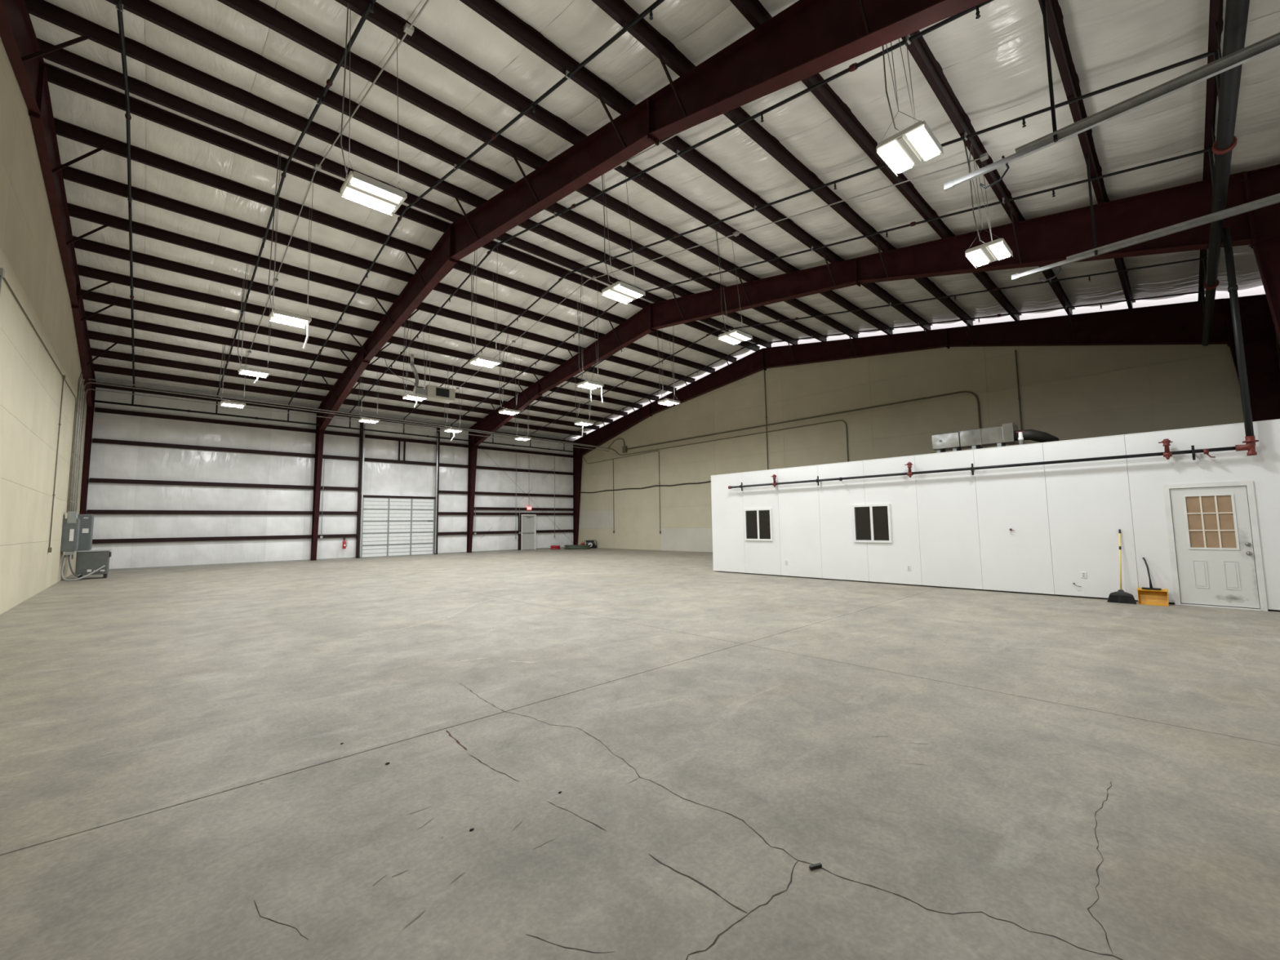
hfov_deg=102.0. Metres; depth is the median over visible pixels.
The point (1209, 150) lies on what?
pipe
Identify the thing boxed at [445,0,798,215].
blanket
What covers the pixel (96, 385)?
strut
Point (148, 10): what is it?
roof purlin
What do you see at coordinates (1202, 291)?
beam
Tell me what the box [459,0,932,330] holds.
roof purlin
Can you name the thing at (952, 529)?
wall
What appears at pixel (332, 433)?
beam
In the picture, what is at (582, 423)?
light
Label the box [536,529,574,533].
beam
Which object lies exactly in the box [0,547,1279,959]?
floor
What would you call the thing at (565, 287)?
blanket
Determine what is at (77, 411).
conduit
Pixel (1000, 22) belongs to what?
blanket
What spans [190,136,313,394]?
blanket
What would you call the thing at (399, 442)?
post
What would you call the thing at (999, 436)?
duct
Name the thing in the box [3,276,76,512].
conduit
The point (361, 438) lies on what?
post
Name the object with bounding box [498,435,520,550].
blanket
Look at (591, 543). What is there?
generator
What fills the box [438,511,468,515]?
beam
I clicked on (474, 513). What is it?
beam
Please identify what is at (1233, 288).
riser pipe
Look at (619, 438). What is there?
conduit
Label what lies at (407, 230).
blanket
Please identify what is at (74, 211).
roof purlin
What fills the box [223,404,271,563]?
blanket
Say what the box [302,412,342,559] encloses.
blanket
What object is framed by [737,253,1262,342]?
blanket
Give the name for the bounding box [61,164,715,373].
roof purlin
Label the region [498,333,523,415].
light
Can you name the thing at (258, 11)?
roof purlin
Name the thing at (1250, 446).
pipe
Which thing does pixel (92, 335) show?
roof purlin
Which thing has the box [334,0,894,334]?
roof purlin
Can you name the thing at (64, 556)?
conduit
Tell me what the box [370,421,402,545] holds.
blanket
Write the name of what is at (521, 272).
blanket
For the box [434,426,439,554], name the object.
post
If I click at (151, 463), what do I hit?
blanket
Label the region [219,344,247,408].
light
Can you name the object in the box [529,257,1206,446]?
pipe
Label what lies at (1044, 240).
frame
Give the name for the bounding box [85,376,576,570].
wall
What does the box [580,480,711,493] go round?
cable
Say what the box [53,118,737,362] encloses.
roof purlin
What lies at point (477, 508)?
beam
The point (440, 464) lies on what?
beam
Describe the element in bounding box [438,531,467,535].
beam
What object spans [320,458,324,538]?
conduit
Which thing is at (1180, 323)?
frame
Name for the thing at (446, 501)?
blanket
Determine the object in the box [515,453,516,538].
conduit
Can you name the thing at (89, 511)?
beam
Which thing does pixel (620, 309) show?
blanket
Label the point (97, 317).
roof purlin
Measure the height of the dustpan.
0.825 m
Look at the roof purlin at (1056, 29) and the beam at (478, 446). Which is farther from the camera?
the beam at (478, 446)
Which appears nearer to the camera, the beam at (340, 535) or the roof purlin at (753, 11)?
the roof purlin at (753, 11)
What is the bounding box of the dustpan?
[1137,557,1168,606]
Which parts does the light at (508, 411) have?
power cord, rail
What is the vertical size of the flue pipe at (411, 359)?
1.698 m
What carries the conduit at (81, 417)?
attached to the wall at (31, 382)
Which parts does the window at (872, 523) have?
screen frame, pane, meeting rail, pane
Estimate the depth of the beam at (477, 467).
34.39 m
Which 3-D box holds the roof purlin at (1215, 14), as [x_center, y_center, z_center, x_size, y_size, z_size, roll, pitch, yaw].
[7.782,-5.940,6.997,24.280,0.250,0.170,4,-7,-43]
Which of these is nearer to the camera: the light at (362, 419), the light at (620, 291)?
the light at (620, 291)
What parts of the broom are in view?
handle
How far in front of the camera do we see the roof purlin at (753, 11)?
9.71 m
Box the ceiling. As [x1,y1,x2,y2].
[28,0,1279,439]
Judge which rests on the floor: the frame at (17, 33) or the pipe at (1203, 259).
the frame at (17, 33)
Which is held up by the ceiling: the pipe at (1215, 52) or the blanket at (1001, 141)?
the blanket at (1001, 141)
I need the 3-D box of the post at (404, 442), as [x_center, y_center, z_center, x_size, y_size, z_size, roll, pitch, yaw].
[-13.296,-1.636,29.243,0.060,1.100,0.130,4,-7,-43]
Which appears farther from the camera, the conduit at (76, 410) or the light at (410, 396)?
the light at (410, 396)
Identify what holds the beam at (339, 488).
attached to the wall at (114, 461)
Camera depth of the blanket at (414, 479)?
29.70 m
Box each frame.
[0,0,119,514]
[310,0,988,560]
[466,164,1279,552]
[573,293,1279,545]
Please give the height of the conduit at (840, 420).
3.520 m
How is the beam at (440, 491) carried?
attached to the wall at (114, 461)
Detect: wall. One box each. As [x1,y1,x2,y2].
[0,35,87,614]
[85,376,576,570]
[577,329,1279,569]
[711,418,1279,610]
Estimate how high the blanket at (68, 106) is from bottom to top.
2.695 m
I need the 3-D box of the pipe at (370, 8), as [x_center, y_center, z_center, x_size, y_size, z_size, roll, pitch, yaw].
[-8.643,-5.734,12.470,0.096,3.611,30.532,4,-7,-43]
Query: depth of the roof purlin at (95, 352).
23.40 m
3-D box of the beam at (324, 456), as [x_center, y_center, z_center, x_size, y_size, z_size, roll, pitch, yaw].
[-15.644,-1.163,27.008,1.830,0.170,0.130,4,-7,-43]
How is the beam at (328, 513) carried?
attached to the wall at (114, 461)
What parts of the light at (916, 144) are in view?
rail, power cord, power cord, rail, rail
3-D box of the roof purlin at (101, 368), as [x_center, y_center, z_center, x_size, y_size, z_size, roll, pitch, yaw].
[-12.633,-3.815,28.491,24.280,0.250,0.170,4,-7,-43]
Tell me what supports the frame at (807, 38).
on the floor
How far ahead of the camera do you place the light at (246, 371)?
15.74 m
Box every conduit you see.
[0,267,4,294]
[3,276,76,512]
[48,374,65,552]
[60,555,105,581]
[67,371,81,511]
[68,374,83,511]
[68,555,80,576]
[70,378,84,511]
[71,390,88,559]
[72,384,86,511]
[85,382,608,448]
[85,388,608,451]
[88,378,608,448]
[247,0,429,356]
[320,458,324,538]
[455,152,988,390]
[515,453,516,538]
[518,507,520,533]
[553,456,555,537]
[583,450,657,463]
[605,128,688,173]
[608,419,848,462]
[608,438,625,447]
[613,466,614,533]
[622,391,982,453]
[658,457,661,533]
[764,369,768,469]
[1014,349,1023,442]
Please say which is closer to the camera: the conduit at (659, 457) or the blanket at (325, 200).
the blanket at (325, 200)
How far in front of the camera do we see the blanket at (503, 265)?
19.91 m
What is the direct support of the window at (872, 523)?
in the wall at (952, 529)
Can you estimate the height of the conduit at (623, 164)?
1.960 m
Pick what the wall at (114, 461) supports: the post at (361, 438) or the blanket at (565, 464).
the blanket at (565, 464)
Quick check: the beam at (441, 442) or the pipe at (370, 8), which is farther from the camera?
the beam at (441, 442)
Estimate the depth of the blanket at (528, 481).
34.92 m
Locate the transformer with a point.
(87, 562)
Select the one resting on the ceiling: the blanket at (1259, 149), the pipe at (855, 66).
the blanket at (1259, 149)
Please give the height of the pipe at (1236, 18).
1.359 m
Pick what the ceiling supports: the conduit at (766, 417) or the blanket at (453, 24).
the blanket at (453, 24)
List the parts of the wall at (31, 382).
wall panel, wall panel, wall panel, wall panel, wall panel, wall panel, wall panel, wall panel, wall panel, wall panel, wall panel, wall panel, wall panel, wall panel, wall panel, wall panel, wall panel, wall panel, wall panel, wall panel, wall panel, wall panel, wall panel, wall panel, wall panel, wall panel, wall panel, wall panel, wall panel, wall panel, wall panel, wall panel, wall panel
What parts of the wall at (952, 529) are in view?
wall panel, wall panel, wall panel, wall panel, wall panel, wall panel, wall panel, wall panel, wall panel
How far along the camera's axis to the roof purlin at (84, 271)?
18.09 m
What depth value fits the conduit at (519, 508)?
33.80 m
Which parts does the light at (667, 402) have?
power cord, power cord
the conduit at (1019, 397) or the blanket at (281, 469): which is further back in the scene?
the blanket at (281, 469)
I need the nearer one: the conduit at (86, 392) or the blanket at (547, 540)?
the conduit at (86, 392)
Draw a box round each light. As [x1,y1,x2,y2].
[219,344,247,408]
[237,262,273,383]
[267,150,314,349]
[340,2,407,216]
[358,372,380,423]
[402,312,431,408]
[444,384,462,441]
[469,238,502,368]
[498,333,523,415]
[514,404,531,440]
[574,364,595,436]
[577,272,604,403]
[601,172,645,304]
[656,329,680,406]
[715,229,752,345]
[875,35,943,176]
[964,142,1013,268]
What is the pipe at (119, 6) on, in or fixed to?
hanging from the roof purlin at (73, 175)
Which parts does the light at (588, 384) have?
power cord, power cord, rail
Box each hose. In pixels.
[549,545,560,549]
[564,545,591,549]
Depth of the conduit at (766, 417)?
25.97 m
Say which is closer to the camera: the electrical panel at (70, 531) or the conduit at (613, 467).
the electrical panel at (70, 531)
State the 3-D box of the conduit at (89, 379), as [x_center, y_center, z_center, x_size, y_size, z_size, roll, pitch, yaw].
[-11.097,-2.899,26.803,24.187,0.423,0.323,4,-7,-42]
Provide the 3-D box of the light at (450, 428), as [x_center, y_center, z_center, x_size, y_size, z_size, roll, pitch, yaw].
[-9.318,-3.639,25.870,0.799,3.553,0.580,4,-7,-43]
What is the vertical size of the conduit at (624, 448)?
3.420 m
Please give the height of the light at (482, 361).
3.966 m
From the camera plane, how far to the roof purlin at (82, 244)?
17.74 m
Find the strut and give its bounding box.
[93,382,574,444]
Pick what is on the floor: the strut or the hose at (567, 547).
the hose at (567, 547)
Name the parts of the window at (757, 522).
screen frame, pane, meeting rail, pane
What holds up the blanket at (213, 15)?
on the ceiling
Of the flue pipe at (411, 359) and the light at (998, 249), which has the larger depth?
the flue pipe at (411, 359)
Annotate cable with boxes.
[384,358,417,386]
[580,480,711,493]
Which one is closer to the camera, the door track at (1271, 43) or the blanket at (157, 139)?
the door track at (1271, 43)
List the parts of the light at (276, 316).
power cord, power cord, rail, rail, rail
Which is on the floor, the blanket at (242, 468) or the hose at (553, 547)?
the hose at (553, 547)
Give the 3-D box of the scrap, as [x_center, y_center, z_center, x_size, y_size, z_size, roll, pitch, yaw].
[0.795,1.749,2.345,0.059,0.012,0.013,1,-5,-19]
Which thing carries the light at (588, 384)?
hanging from the roof purlin at (63, 57)
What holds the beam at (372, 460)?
attached to the wall at (114, 461)
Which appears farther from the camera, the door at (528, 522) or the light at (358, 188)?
the door at (528, 522)
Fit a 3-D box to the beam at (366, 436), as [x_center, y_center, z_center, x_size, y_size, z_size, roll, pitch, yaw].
[-13.419,-2.267,29.229,3.900,0.170,0.130,4,-7,-43]
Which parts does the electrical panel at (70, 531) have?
plate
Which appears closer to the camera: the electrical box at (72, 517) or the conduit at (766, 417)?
the electrical box at (72, 517)
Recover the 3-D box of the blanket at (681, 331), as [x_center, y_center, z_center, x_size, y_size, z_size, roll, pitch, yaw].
[-3.008,-5.228,28.397,1.516,2.694,16.160,4,-7,-43]
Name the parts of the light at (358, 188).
power cord, rail, rail, rail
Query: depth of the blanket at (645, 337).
27.49 m
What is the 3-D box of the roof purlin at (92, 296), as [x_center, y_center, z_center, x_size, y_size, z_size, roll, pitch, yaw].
[-8.655,-5.196,24.372,24.280,0.250,0.170,4,-7,-43]
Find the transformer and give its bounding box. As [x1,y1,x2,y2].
[75,549,111,579]
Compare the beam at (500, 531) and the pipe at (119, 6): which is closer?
the pipe at (119, 6)
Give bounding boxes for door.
[359,424,438,557]
[520,514,536,550]
[1163,480,1267,611]
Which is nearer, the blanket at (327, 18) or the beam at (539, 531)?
the blanket at (327, 18)
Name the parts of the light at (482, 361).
power cord, power cord, rail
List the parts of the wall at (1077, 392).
wall panel, wall panel, wall panel, wall panel, wall panel, wall panel, wall panel, wall panel, wall panel, wall panel, wall panel, wall panel, wall panel, wall panel, wall panel, wall panel, wall panel, wall panel, wall panel, wall panel, wall panel, wall panel, wall panel, wall panel, wall panel, wall panel, wall panel, wall panel, wall panel, wall panel, wall panel, wall panel, wall panel, wall panel, wall panel, wall panel, wall panel, wall panel, wall panel, wall panel, wall panel, wall panel, wall panel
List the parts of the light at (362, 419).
rail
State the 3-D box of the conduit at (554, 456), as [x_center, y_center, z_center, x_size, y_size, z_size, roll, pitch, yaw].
[-5.920,1.133,35.905,0.080,5.640,0.060,4,-7,-43]
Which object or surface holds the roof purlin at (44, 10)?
attached to the ceiling
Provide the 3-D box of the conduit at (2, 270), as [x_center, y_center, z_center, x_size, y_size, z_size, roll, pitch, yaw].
[-10.443,-1.102,8.304,0.053,4.740,0.120,4,-7,-43]
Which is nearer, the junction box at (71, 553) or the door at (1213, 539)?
the door at (1213, 539)
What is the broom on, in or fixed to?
on the floor
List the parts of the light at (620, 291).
power cord, rail, rail, rail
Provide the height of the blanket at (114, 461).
7.600 m
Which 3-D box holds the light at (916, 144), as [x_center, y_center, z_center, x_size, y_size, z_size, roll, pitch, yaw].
[3.459,-5.726,6.824,0.798,3.000,0.580,4,-7,-43]
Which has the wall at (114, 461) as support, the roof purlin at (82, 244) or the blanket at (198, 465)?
the blanket at (198, 465)
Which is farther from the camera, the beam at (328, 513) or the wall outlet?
the beam at (328, 513)
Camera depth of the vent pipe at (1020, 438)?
11.26 m
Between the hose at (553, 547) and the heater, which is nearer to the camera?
the heater
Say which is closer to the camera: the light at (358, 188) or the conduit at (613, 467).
the light at (358, 188)
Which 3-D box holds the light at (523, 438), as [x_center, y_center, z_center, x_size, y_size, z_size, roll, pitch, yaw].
[-6.452,-3.722,28.600,0.857,3.000,0.580,4,-7,-43]
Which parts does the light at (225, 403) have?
power cord, power cord, rail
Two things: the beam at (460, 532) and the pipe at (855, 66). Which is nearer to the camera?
the pipe at (855, 66)
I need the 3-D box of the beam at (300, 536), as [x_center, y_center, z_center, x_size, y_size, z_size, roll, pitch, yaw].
[-19.221,2.638,23.234,7.770,0.170,0.130,4,-7,-43]
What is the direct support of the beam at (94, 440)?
attached to the wall at (114, 461)
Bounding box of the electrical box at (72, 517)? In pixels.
[66,511,78,523]
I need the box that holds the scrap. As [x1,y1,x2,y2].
[808,862,822,870]
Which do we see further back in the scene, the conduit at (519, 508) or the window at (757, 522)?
the conduit at (519, 508)
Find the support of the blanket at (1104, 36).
on the ceiling
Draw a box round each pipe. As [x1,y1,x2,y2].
[115,0,134,404]
[215,0,376,413]
[287,0,664,421]
[349,0,994,427]
[403,48,1221,433]
[409,355,418,394]
[450,147,1214,438]
[492,345,627,442]
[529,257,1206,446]
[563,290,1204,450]
[1015,431,1025,444]
[1201,0,1249,346]
[1222,226,1253,436]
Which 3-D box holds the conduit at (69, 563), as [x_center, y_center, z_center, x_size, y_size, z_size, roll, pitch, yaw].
[-18.354,2.781,16.834,0.075,0.725,0.494,0,-5,-11]
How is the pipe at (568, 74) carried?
attached to the pipe at (1236, 18)
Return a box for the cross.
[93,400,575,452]
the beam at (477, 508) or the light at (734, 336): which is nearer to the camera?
the light at (734, 336)
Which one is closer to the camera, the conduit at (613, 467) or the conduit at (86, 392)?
the conduit at (86, 392)
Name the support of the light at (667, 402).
hanging from the roof purlin at (63, 57)
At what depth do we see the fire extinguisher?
26.65 m
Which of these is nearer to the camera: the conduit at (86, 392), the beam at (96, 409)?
the conduit at (86, 392)
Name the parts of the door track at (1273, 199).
rail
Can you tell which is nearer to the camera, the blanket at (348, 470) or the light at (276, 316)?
the light at (276, 316)
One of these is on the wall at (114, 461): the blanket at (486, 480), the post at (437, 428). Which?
the blanket at (486, 480)
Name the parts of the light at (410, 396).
power cord, power cord, rail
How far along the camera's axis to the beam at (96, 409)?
23.20 m
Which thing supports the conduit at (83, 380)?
attached to the wall at (31, 382)
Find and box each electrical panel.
[60,518,79,551]
[77,514,93,551]
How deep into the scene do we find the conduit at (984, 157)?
12.87 m
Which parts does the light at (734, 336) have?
power cord, power cord, rail, rail, rail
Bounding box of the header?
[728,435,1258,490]
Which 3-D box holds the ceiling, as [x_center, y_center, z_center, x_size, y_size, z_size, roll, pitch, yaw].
[-2.513,-6.004,17.772,24.580,3.175,32.800,4,-7,-43]
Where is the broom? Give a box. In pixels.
[1106,528,1137,604]
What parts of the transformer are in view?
lid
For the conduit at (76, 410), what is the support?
attached to the wall at (31, 382)
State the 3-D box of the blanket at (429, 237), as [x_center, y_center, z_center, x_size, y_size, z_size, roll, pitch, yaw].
[-10.739,-5.746,21.105,1.516,2.695,16.160,4,-7,-43]
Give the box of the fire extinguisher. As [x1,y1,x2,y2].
[342,537,346,548]
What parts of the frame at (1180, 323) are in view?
splice plate, splice plate, peak plate, splice plate, splice plate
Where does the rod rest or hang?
attached to the frame at (1180, 323)
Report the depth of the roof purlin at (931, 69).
8.98 m
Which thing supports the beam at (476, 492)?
attached to the wall at (114, 461)
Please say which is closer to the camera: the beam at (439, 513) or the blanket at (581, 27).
the blanket at (581, 27)
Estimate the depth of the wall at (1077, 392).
22.11 m
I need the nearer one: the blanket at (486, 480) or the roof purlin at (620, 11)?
the roof purlin at (620, 11)
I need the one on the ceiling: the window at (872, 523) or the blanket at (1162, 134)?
the blanket at (1162, 134)
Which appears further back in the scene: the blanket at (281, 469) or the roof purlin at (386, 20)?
the blanket at (281, 469)
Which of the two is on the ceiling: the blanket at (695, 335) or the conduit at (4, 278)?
the blanket at (695, 335)
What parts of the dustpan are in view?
handle, plate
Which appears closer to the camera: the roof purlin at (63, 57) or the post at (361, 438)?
the roof purlin at (63, 57)
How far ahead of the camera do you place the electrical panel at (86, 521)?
17.75 m
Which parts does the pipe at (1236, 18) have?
hanger rod, hanger rod, hanger rod, hanger rod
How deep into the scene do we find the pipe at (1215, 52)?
9.31 m
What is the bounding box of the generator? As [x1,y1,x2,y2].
[583,540,596,548]
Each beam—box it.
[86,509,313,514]
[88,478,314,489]
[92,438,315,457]
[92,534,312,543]
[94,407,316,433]
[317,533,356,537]
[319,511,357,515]
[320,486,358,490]
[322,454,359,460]
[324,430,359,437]
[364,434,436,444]
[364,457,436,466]
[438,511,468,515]
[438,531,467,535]
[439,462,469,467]
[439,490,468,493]
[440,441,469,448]
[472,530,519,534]
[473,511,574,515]
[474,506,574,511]
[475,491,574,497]
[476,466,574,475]
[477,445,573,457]
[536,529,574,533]
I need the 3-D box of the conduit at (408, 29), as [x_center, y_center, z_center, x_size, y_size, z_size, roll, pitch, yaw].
[-8.832,-6.542,13.551,0.120,1.876,19.804,4,-7,-43]
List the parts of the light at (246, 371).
power cord, power cord, rail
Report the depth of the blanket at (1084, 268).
15.80 m
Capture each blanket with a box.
[28,0,146,82]
[43,57,146,382]
[85,387,142,568]
[129,392,189,568]
[142,99,237,388]
[144,0,277,122]
[178,398,232,565]
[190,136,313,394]
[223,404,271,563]
[233,168,372,399]
[241,0,421,155]
[264,408,308,561]
[272,202,435,404]
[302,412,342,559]
[308,215,471,408]
[320,0,573,182]
[337,416,373,558]
[342,239,528,412]
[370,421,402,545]
[373,252,565,415]
[387,0,732,207]
[399,423,429,544]
[402,267,599,419]
[427,426,453,553]
[429,280,616,422]
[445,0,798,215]
[452,431,477,552]
[454,297,653,425]
[475,434,499,551]
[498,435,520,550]
[499,328,658,428]
[500,320,704,431]
[506,0,1103,245]
[520,439,540,548]
[521,323,725,433]
[538,0,1279,262]
[539,440,559,548]
[541,331,758,437]
[558,442,573,546]
[577,11,1279,275]
[611,76,1279,288]
[642,126,1279,299]
[711,266,1038,319]
[716,244,1253,328]
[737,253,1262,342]
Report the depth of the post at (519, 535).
33.83 m
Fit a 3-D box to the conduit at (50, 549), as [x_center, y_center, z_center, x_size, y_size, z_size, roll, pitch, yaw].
[-16.384,-0.489,14.561,0.070,5.010,0.100,4,-7,-43]
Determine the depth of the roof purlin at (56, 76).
12.15 m
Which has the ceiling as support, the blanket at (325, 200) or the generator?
the blanket at (325, 200)
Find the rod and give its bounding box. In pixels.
[481,448,573,542]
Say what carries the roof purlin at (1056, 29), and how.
attached to the ceiling
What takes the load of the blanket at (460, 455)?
on the wall at (114, 461)
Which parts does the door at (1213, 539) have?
pane, pane, pane, raised panel, pane, pane, lite frame, pane, pane, pane, pane, raised panel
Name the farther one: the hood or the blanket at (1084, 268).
the blanket at (1084, 268)
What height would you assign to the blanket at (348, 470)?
7.600 m
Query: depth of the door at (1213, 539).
8.96 m
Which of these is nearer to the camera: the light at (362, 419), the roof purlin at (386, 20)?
the roof purlin at (386, 20)
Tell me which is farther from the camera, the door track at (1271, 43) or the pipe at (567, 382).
the pipe at (567, 382)
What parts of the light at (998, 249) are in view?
rail, power cord, power cord, rail, rail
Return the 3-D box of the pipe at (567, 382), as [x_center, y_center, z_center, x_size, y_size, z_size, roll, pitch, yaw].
[1.188,-5.074,21.742,0.096,3.611,30.532,4,-7,-43]
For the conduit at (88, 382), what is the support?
attached to the frame at (17, 33)
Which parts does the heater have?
casing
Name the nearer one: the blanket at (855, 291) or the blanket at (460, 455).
the blanket at (855, 291)
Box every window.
[743,507,773,541]
[852,503,892,542]
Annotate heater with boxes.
[415,360,455,403]
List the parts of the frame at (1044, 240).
splice plate, splice plate, peak plate, splice plate, splice plate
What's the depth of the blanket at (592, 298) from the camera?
23.28 m
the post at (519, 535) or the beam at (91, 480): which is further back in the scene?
the post at (519, 535)
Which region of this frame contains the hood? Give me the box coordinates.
[1137,587,1168,591]
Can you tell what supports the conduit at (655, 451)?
attached to the wall at (1077, 392)
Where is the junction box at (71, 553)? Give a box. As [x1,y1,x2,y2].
[64,551,73,555]
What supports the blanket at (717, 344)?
on the ceiling
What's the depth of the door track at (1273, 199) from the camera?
8.72 m
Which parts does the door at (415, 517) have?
rail, rail, rail, rail, rail, rail, rail, rail, rail, rail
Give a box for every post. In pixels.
[355,422,363,558]
[398,440,400,460]
[403,440,405,460]
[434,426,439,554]
[517,515,521,550]
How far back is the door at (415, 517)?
28.71 m
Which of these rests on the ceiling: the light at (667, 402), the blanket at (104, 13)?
the blanket at (104, 13)
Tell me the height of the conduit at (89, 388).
0.313 m
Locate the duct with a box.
[931,422,1059,453]
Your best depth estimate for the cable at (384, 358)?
22.11 m
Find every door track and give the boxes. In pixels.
[943,0,1279,191]
[1011,152,1279,282]
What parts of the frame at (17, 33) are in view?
peak plate, splice plate, splice plate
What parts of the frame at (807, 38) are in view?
splice plate, splice plate, peak plate, splice plate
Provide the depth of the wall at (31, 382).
10.92 m

